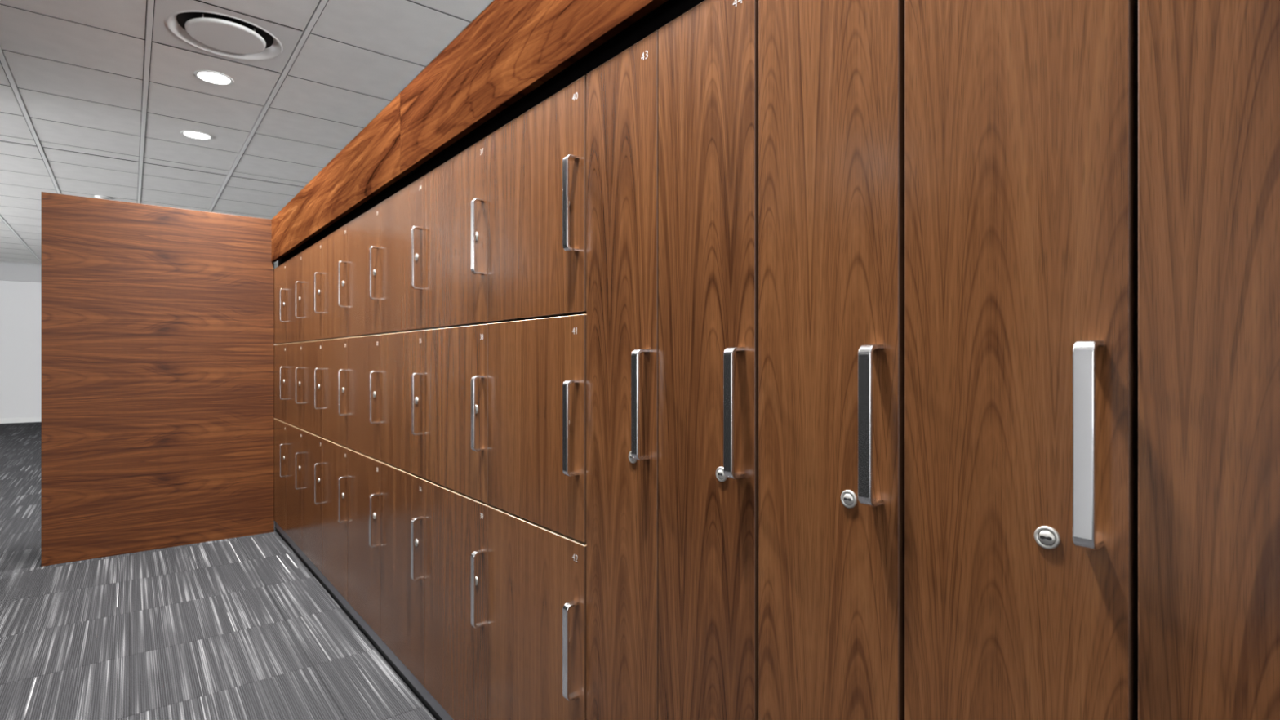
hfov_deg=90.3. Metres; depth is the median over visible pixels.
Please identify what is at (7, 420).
baseboard
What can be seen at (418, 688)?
plinth
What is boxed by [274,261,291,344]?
locker
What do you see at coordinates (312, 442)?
locker
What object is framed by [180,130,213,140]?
recessed light
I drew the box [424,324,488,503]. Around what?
locker
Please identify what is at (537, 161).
locker
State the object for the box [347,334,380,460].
locker
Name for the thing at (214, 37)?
ceiling vent
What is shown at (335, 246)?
locker
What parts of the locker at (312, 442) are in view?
handle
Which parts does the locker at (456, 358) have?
handle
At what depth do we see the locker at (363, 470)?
2.43 m
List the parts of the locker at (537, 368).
handle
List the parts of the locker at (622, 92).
handle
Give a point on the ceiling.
(91, 105)
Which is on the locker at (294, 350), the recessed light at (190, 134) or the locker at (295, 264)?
the locker at (295, 264)
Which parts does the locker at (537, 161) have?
handle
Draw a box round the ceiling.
[0,0,493,268]
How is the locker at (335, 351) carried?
on the locker at (335, 455)
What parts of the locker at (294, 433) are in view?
handle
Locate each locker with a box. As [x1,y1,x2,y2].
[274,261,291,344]
[274,343,286,422]
[274,417,288,533]
[286,251,307,342]
[286,342,302,429]
[286,423,304,551]
[302,239,327,341]
[302,340,322,436]
[302,430,324,573]
[322,223,352,339]
[322,337,347,447]
[322,438,349,601]
[347,203,386,337]
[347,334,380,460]
[347,448,382,637]
[380,175,431,333]
[380,329,424,478]
[380,462,427,686]
[424,136,497,328]
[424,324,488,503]
[424,480,491,719]
[488,75,586,322]
[488,314,586,542]
[488,505,586,719]
[586,30,657,719]
[657,0,758,719]
[758,0,904,719]
[904,0,1137,719]
[1137,0,1279,719]
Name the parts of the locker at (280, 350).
handle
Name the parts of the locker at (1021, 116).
handle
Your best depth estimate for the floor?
2.49 m
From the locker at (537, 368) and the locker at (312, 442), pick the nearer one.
the locker at (537, 368)
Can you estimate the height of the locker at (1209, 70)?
1.562 m
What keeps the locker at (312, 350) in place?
on the locker at (312, 442)
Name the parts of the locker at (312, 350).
handle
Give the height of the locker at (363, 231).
0.469 m
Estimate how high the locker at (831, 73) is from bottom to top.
1.562 m
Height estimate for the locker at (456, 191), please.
0.469 m
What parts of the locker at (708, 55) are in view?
handle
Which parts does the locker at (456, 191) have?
handle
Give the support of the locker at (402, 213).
on the locker at (402, 353)
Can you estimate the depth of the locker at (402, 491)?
2.08 m
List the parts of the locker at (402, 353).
handle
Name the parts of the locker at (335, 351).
handle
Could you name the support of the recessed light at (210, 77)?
in the ceiling
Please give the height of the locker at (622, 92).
1.562 m
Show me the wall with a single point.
(20, 301)
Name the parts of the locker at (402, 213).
handle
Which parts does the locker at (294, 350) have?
handle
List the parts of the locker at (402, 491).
handle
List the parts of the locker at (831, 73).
handle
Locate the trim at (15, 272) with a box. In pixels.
[0,262,40,282]
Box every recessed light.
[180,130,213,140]
[193,70,234,85]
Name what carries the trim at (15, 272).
attached to the wall
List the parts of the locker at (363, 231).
handle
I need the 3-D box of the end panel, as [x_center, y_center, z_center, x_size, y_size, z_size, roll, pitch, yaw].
[-2.696,0.102,3.638,1.055,1.935,0.050,0,0,-39]
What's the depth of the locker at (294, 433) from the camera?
3.45 m
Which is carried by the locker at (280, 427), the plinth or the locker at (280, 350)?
the locker at (280, 350)
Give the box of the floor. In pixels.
[0,422,437,719]
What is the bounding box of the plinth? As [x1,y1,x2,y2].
[274,520,453,719]
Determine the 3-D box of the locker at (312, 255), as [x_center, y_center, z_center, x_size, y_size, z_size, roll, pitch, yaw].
[-1.447,-0.327,3.270,0.488,0.469,0.436,0,0,-39]
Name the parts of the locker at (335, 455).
handle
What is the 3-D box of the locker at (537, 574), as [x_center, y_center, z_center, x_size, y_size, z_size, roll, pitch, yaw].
[-0.076,0.683,1.559,0.488,0.634,0.436,0,0,-39]
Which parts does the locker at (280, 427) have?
handle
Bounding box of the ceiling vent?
[152,0,302,72]
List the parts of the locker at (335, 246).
handle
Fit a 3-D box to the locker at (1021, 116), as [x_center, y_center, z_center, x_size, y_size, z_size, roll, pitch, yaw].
[0.541,0.219,0.790,0.488,1.562,0.217,0,0,-39]
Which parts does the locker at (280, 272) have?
handle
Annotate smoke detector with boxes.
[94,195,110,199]
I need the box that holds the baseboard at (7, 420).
[0,417,40,423]
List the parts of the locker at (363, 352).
handle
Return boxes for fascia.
[271,0,704,266]
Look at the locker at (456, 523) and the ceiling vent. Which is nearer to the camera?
the locker at (456, 523)
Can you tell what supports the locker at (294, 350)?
on the locker at (294, 433)
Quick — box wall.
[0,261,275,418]
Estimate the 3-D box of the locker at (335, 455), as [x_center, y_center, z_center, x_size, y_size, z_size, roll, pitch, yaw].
[-1.173,0.683,2.928,0.488,0.634,0.436,0,0,-39]
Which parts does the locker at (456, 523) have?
handle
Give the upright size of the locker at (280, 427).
0.634 m
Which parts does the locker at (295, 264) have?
handle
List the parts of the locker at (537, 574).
handle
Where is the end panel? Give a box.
[40,191,274,566]
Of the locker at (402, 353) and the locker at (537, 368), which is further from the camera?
the locker at (402, 353)
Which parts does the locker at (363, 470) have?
handle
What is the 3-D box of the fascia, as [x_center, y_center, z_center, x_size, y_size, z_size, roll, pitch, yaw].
[-0.693,-0.715,2.329,0.460,0.302,4.603,0,0,-39]
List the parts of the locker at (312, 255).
handle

